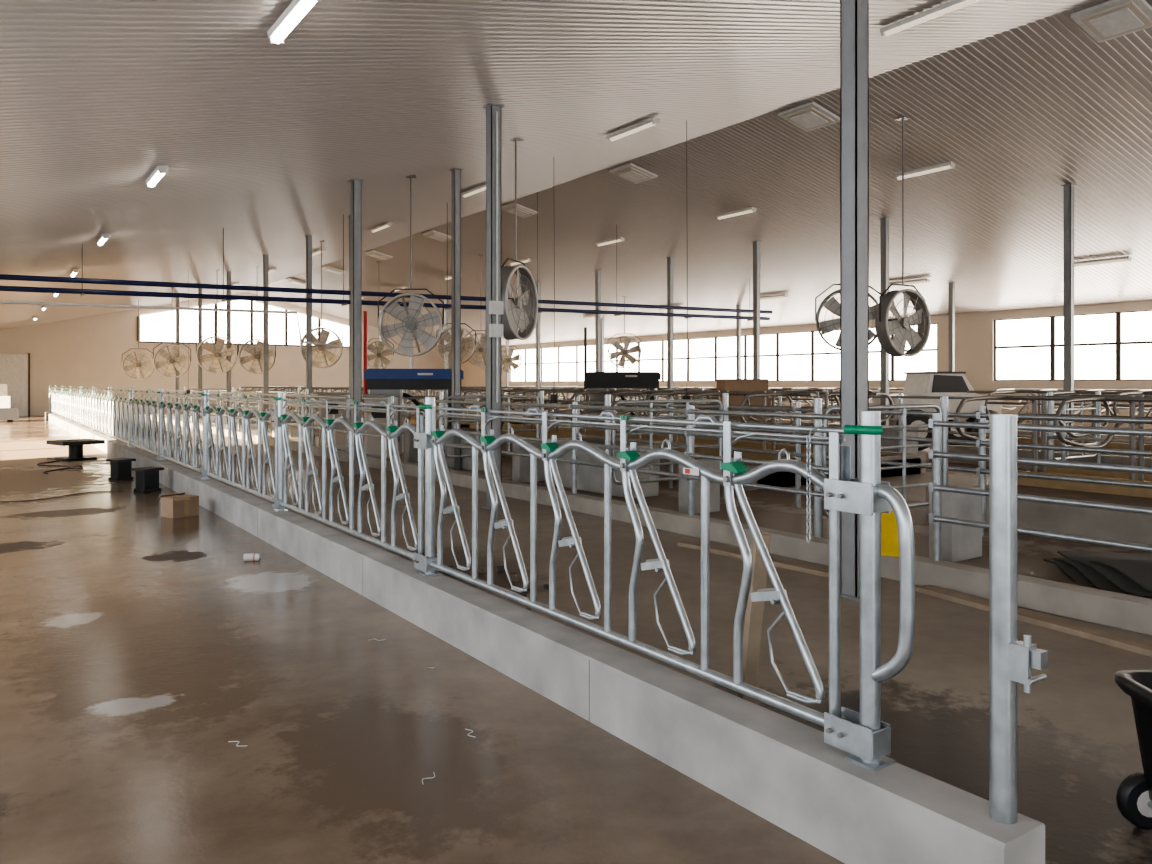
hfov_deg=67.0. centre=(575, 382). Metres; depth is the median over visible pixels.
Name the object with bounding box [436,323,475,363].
fan
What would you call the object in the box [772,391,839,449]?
divider
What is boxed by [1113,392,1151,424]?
divider
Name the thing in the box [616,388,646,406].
divider
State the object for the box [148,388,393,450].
fence
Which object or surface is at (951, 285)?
steel column
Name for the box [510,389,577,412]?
divider
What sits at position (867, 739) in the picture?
panel
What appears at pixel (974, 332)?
wall
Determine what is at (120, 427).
panel
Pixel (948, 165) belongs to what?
ceiling lamp
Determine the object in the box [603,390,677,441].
divider
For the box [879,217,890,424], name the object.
steel column
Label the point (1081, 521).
wall
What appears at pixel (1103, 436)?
bed
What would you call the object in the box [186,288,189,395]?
cable
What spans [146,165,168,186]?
ceiling lamp
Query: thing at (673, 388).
divider
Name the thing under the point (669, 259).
steel column
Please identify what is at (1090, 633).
plank
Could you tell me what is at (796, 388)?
divider
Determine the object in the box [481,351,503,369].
fan
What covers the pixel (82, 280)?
overhead pipeline
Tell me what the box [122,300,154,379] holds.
fan
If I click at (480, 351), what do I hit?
fan
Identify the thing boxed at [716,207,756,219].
ceiling lamp
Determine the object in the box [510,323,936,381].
window
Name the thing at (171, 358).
fan
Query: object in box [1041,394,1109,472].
divider
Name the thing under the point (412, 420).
rail
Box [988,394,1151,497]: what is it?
rail
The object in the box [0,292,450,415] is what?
wall
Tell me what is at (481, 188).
ceiling lamp
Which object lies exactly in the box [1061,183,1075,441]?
steel column
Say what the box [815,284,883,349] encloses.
fan
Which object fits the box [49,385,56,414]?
headlock
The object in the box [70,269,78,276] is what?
ceiling lamp
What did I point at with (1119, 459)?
bed
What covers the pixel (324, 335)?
fan
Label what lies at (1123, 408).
fence
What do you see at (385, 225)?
ceiling lamp
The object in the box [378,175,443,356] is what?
fan
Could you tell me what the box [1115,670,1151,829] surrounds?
wheelbarrow
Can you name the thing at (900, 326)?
fan
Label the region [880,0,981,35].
ceiling lamp
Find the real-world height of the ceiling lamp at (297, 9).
0.130 m
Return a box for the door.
[0,353,29,415]
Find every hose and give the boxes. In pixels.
[0,491,123,501]
[37,458,70,473]
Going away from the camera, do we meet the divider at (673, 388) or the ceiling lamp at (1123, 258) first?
the ceiling lamp at (1123, 258)
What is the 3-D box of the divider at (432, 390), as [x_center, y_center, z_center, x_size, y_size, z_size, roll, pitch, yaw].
[-3.935,0.750,28.820,1.909,1.200,0.066,0,0,-34]
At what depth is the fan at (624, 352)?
34.02 m
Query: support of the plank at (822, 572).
on the floor
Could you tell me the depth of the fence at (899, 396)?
16.60 m
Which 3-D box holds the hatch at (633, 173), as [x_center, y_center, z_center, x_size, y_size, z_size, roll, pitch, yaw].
[1.379,-5.034,20.945,0.831,0.242,0.840,0,0,-34]
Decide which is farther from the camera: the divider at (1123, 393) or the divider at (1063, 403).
the divider at (1123, 393)
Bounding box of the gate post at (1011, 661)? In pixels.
[989,414,1047,823]
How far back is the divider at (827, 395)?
15.21 m
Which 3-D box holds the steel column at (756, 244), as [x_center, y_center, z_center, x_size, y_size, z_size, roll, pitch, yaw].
[5.072,-1.160,24.445,0.224,5.620,0.224,0,0,-34]
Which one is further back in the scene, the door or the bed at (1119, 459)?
the door
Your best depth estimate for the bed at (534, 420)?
24.30 m
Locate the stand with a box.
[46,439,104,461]
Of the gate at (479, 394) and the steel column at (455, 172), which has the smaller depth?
the steel column at (455, 172)
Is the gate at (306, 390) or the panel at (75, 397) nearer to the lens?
the gate at (306, 390)
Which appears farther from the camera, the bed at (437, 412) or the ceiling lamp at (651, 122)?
the bed at (437, 412)
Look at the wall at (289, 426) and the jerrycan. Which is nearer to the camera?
the jerrycan
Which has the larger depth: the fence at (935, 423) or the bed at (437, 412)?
the bed at (437, 412)
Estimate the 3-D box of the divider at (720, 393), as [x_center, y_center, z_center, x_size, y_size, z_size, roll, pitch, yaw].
[2.700,0.750,15.450,1.909,1.200,0.066,0,0,-34]
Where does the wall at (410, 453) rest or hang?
on the floor
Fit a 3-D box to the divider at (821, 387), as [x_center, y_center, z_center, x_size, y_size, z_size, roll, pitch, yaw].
[8.219,0.750,31.280,1.909,1.200,0.066,0,0,-34]
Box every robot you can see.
[363,311,463,454]
[584,327,660,429]
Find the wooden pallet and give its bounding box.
[710,379,771,441]
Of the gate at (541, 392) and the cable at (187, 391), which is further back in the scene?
the cable at (187, 391)
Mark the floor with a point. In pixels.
(137, 643)
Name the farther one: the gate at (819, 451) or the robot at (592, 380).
the robot at (592, 380)
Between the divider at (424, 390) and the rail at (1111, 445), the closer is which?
the rail at (1111, 445)
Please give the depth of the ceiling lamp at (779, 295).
29.68 m
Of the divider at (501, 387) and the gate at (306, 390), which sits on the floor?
the gate at (306, 390)
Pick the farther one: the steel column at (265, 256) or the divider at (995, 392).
the steel column at (265, 256)
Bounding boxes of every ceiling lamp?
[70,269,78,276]
[96,233,109,244]
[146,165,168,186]
[267,0,321,43]
[312,249,324,255]
[370,222,392,232]
[461,184,485,197]
[509,258,531,265]
[583,315,602,318]
[596,237,624,246]
[607,118,659,140]
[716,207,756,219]
[760,294,787,299]
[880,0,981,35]
[889,278,929,285]
[894,161,955,180]
[1074,256,1131,266]
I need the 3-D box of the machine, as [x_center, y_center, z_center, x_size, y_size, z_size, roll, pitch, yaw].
[-24.639,0.848,36.940,1.600,1.595,1.800,0,0,-34]
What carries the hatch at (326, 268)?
attached to the ceiling at (1023, 113)
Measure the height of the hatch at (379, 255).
0.242 m
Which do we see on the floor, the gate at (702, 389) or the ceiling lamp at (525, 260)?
the gate at (702, 389)
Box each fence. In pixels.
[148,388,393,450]
[207,388,362,416]
[347,390,1151,460]
[423,399,839,514]
[462,388,1149,414]
[574,397,1151,535]
[929,413,1151,560]
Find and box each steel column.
[176,298,178,401]
[198,288,201,422]
[226,271,231,427]
[263,254,269,434]
[305,235,312,442]
[347,179,363,474]
[348,215,350,422]
[410,345,412,409]
[444,299,447,411]
[449,168,462,469]
[481,103,504,509]
[485,291,485,414]
[506,340,508,392]
[535,281,541,403]
[595,270,601,371]
[601,319,603,371]
[666,257,674,414]
[735,305,740,378]
[751,241,760,378]
[840,0,868,600]
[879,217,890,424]
[947,283,955,371]
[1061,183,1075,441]
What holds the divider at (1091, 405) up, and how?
on the bed at (1119, 459)
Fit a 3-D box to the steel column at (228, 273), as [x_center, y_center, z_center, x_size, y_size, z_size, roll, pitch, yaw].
[-12.689,-1.215,31.793,0.208,5.730,0.208,0,0,-34]
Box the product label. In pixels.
[683,467,698,475]
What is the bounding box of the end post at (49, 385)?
[48,385,51,412]
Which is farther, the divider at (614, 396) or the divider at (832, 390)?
the divider at (832, 390)
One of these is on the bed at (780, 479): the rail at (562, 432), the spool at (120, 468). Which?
the rail at (562, 432)
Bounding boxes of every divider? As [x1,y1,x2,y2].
[272,387,316,408]
[407,389,425,423]
[415,389,465,419]
[431,388,482,405]
[443,388,502,426]
[461,389,525,428]
[484,389,550,430]
[501,387,533,398]
[508,388,564,409]
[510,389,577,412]
[531,389,589,428]
[538,390,607,417]
[556,389,612,431]
[568,390,640,438]
[583,389,644,433]
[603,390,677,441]
[613,389,674,432]
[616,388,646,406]
[643,391,719,443]
[647,390,710,438]
[661,388,700,398]
[684,390,749,441]
[689,391,765,448]
[725,391,792,421]
[738,392,818,424]
[768,388,792,422]
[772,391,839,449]
[783,389,827,406]
[786,387,822,406]
[796,388,839,405]
[813,388,836,405]
[825,392,893,460]
[831,389,872,422]
[954,394,1036,471]
[984,390,1034,413]
[993,388,1028,423]
[1038,390,1080,438]
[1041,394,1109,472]
[1046,390,1094,437]
[1054,395,1134,479]
[1083,389,1118,415]
[1097,390,1137,415]
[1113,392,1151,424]
[1138,395,1151,480]
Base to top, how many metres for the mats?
0.263 m
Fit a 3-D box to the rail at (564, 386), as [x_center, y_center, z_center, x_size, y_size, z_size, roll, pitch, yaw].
[3.400,0.762,39.299,0.782,1.196,27.000,0,0,-34]
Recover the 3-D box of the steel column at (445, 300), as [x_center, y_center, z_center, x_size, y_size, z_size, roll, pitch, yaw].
[-6.061,-1.160,40.697,0.224,5.620,0.224,0,0,-34]
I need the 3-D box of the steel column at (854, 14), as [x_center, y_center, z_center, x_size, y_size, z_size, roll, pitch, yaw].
[2.162,-1.006,6.754,0.240,5.312,0.240,0,0,-34]
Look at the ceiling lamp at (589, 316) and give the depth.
38.64 m
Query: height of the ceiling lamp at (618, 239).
0.133 m
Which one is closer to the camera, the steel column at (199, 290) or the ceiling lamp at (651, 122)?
the ceiling lamp at (651, 122)
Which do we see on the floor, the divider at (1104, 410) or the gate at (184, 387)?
the gate at (184, 387)
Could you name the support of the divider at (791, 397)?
on the bed at (534, 420)
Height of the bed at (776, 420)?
0.350 m
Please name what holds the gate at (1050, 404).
on the floor
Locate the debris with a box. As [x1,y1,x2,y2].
[444,566,548,610]
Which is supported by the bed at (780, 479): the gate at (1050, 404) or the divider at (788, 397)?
the divider at (788, 397)
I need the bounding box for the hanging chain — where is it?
[806,426,821,542]
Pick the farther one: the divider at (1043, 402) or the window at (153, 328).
the window at (153, 328)
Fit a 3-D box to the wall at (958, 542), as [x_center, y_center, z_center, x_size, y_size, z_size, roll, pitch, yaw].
[3.585,1.320,8.214,0.500,0.660,0.240,0,0,-34]
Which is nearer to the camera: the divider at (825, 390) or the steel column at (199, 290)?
the divider at (825, 390)
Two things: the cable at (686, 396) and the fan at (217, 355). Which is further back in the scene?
the fan at (217, 355)
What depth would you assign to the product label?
3.81 m
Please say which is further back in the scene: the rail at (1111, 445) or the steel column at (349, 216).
the steel column at (349, 216)
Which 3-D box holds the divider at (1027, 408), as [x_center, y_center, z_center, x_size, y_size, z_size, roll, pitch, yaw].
[12.503,0.750,25.026,1.909,1.200,0.066,0,0,-34]
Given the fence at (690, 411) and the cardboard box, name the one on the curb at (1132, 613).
the fence at (690, 411)
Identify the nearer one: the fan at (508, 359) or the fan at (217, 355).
the fan at (217, 355)
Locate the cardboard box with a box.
[156,492,198,517]
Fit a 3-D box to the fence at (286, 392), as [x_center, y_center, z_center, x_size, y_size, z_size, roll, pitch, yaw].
[-11.003,0.950,31.857,0.114,1.400,23.072,0,0,-34]
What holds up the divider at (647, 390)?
on the bed at (780, 479)
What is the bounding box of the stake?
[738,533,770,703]
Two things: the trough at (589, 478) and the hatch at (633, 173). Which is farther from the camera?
the hatch at (633, 173)
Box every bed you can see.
[235,413,485,435]
[404,409,534,423]
[480,406,839,423]
[501,426,925,490]
[534,420,812,445]
[930,445,1151,469]
[1017,430,1151,440]
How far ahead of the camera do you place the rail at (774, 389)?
24.52 m
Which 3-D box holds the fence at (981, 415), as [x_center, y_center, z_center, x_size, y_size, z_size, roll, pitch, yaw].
[5.104,0.950,8.345,0.114,1.400,18.072,0,0,-34]
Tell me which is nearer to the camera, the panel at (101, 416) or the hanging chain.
the hanging chain
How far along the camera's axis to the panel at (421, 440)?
7.07 m
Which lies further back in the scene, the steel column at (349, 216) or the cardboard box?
the steel column at (349, 216)
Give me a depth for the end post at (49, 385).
39.20 m
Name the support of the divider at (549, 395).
on the bed at (780, 479)
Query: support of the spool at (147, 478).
on the floor
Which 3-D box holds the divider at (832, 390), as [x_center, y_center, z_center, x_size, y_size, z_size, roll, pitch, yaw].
[7.691,0.750,24.057,1.909,1.200,0.066,0,0,-34]
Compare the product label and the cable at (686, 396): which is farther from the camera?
the cable at (686, 396)
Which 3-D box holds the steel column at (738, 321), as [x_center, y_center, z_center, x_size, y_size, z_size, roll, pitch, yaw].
[5.976,-0.610,31.973,0.192,4.520,0.192,0,0,-34]
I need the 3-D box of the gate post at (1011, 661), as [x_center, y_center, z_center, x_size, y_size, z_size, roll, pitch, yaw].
[1.342,0.719,2.650,0.091,1.242,0.161,0,0,-34]
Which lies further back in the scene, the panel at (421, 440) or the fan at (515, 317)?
the fan at (515, 317)
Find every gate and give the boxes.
[184,387,240,422]
[232,388,300,432]
[305,389,368,435]
[439,391,543,467]
[461,393,485,416]
[605,394,727,498]
[654,388,703,436]
[813,397,947,537]
[1047,391,1100,462]
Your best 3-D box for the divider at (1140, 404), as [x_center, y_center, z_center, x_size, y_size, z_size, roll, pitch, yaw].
[7.911,0.750,11.528,1.909,1.200,0.066,0,0,-34]
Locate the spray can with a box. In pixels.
[243,553,260,560]
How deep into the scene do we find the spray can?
8.04 m
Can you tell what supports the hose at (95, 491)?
on the floor
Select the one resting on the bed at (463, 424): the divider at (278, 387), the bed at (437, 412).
the divider at (278, 387)
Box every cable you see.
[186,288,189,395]
[551,239,556,402]
[683,120,689,403]
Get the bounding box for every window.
[137,300,348,346]
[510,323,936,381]
[994,310,1151,380]
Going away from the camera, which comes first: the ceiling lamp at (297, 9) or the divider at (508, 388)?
the ceiling lamp at (297, 9)
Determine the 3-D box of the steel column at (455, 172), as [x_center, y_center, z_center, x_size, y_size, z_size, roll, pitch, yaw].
[-2.290,-1.215,16.613,0.208,5.730,0.208,0,0,-34]
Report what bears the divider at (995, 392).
on the bed at (1119, 459)
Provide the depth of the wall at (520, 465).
14.47 m
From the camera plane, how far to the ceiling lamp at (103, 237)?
16.75 m
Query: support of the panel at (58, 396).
on the curb at (781, 769)
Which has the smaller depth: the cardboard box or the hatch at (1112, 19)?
the cardboard box
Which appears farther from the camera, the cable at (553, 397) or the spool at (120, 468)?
the cable at (553, 397)
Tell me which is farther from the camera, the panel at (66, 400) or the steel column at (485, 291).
the steel column at (485, 291)
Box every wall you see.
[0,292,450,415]
[272,420,290,436]
[404,430,424,461]
[461,300,1151,427]
[512,441,544,482]
[679,459,719,513]
[926,484,1151,544]
[929,485,981,561]
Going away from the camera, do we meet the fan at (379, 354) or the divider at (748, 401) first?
the divider at (748, 401)
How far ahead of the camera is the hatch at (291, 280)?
43.02 m
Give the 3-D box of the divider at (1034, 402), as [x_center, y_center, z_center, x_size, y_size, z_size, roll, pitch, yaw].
[5.503,0.750,11.358,1.909,1.200,0.066,0,0,-34]
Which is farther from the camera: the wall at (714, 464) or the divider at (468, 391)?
the divider at (468, 391)
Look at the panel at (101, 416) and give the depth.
22.42 m
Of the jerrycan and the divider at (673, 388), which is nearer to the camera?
the jerrycan
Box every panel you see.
[55,386,63,417]
[61,386,72,421]
[70,386,82,425]
[80,387,94,430]
[92,387,111,437]
[108,388,133,447]
[130,389,165,459]
[160,390,211,479]
[205,393,288,511]
[280,397,441,576]
[424,403,894,771]
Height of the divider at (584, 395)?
1.200 m
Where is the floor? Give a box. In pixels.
[0,411,1151,863]
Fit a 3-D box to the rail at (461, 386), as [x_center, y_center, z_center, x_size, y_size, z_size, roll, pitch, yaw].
[-5.319,0.762,41.206,1.752,1.196,14.000,0,0,-34]
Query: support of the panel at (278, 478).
on the curb at (781, 769)
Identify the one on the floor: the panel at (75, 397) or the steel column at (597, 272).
the steel column at (597, 272)
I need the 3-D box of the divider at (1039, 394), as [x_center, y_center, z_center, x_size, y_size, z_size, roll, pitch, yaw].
[10.845,0.750,19.454,1.909,1.200,0.066,0,0,-34]
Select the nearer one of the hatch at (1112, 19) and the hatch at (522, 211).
the hatch at (1112, 19)
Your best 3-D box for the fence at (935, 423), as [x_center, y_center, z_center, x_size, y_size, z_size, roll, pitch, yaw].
[5.528,0.850,3.302,0.114,1.200,9.272,0,0,-34]
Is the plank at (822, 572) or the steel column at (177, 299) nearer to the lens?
the plank at (822, 572)
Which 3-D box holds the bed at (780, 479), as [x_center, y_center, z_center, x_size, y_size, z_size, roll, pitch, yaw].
[0.999,1.475,19.775,4.500,0.350,12.500,0,0,-34]
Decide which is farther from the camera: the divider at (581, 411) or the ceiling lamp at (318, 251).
the ceiling lamp at (318, 251)
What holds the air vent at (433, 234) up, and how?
attached to the ceiling at (1023, 113)
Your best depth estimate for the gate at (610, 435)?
11.64 m
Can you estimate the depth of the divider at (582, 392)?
18.37 m
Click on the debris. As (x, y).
(514, 577)
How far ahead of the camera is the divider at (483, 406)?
23.67 m
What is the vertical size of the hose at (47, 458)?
0.021 m
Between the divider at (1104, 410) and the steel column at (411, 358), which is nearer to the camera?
the divider at (1104, 410)
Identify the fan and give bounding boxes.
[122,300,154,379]
[153,287,190,377]
[196,269,237,373]
[238,266,275,373]
[300,240,342,367]
[367,261,393,368]
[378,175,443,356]
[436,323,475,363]
[463,254,485,366]
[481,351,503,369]
[501,137,537,339]
[501,340,521,372]
[608,296,641,368]
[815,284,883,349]
[875,116,930,356]
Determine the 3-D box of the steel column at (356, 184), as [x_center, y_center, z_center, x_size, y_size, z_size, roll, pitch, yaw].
[-3.970,-1.006,15.705,0.240,5.312,0.240,0,0,-34]
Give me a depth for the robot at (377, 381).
20.02 m
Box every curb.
[45,412,1044,863]
[151,415,1151,635]
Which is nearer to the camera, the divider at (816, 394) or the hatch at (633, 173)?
the divider at (816, 394)
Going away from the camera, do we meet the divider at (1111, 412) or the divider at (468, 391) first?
the divider at (1111, 412)
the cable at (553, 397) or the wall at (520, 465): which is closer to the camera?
the wall at (520, 465)
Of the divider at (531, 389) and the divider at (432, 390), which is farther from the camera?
the divider at (432, 390)
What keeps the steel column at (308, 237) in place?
on the floor
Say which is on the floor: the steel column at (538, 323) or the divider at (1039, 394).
the steel column at (538, 323)
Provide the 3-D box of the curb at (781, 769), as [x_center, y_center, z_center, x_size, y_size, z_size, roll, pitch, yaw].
[-11.414,1.495,21.200,0.232,0.310,45.120,0,0,-34]
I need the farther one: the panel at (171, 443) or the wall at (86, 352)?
the wall at (86, 352)
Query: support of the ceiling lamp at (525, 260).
attached to the ceiling at (1023, 113)
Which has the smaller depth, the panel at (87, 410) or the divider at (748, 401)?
the divider at (748, 401)
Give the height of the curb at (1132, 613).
0.200 m
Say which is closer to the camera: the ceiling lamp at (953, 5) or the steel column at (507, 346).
the ceiling lamp at (953, 5)
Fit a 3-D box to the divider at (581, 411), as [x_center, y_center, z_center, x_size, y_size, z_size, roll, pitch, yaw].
[0.281,0.750,22.666,1.909,1.200,0.066,0,0,-34]
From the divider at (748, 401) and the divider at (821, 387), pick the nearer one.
the divider at (748, 401)
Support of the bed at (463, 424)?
on the floor
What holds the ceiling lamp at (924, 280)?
attached to the ceiling at (1023, 113)
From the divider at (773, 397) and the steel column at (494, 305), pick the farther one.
the divider at (773, 397)
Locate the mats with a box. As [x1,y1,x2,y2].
[1043,550,1151,598]
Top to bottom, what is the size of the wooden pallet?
1.750 m
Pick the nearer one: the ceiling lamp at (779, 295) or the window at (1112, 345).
the window at (1112, 345)
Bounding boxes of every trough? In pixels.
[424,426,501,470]
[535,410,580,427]
[551,438,659,497]
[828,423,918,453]
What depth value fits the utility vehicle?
21.34 m
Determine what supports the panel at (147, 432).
on the curb at (781, 769)
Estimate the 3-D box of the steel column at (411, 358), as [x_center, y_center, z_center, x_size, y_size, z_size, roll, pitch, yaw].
[-8.322,-1.160,43.997,0.224,5.620,0.224,0,0,-34]
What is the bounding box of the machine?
[0,384,18,421]
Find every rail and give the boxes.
[261,386,447,423]
[404,386,559,415]
[469,389,877,462]
[512,386,903,421]
[566,387,839,400]
[967,390,1151,450]
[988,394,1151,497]
[1015,389,1151,428]
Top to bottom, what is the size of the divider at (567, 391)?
1.200 m
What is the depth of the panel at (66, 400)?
31.47 m
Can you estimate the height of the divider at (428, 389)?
1.200 m
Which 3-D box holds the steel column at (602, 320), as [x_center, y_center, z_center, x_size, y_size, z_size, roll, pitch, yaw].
[1.172,-0.610,38.986,0.192,4.520,0.192,0,0,-34]
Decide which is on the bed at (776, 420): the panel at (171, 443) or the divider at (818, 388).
the divider at (818, 388)
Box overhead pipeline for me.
[0,192,772,347]
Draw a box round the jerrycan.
[881,508,898,556]
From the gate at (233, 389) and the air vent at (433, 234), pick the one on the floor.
the gate at (233, 389)
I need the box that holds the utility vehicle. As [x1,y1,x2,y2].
[873,372,1002,450]
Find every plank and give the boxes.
[678,541,828,577]
[915,585,1151,656]
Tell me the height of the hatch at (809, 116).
0.242 m
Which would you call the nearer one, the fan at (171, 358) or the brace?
the brace
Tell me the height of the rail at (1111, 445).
1.196 m
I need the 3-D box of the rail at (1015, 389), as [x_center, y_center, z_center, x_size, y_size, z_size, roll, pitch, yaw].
[17.811,0.762,18.262,0.782,1.196,18.000,0,0,-34]
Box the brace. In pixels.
[872,483,914,682]
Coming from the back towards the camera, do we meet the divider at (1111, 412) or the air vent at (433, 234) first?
the air vent at (433, 234)
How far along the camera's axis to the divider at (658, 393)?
16.38 m
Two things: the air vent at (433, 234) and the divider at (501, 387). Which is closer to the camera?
the air vent at (433, 234)
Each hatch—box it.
[286,278,305,284]
[322,266,344,273]
[365,250,392,259]
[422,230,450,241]
[501,203,536,217]
[609,163,657,183]
[778,101,839,131]
[1070,0,1151,42]

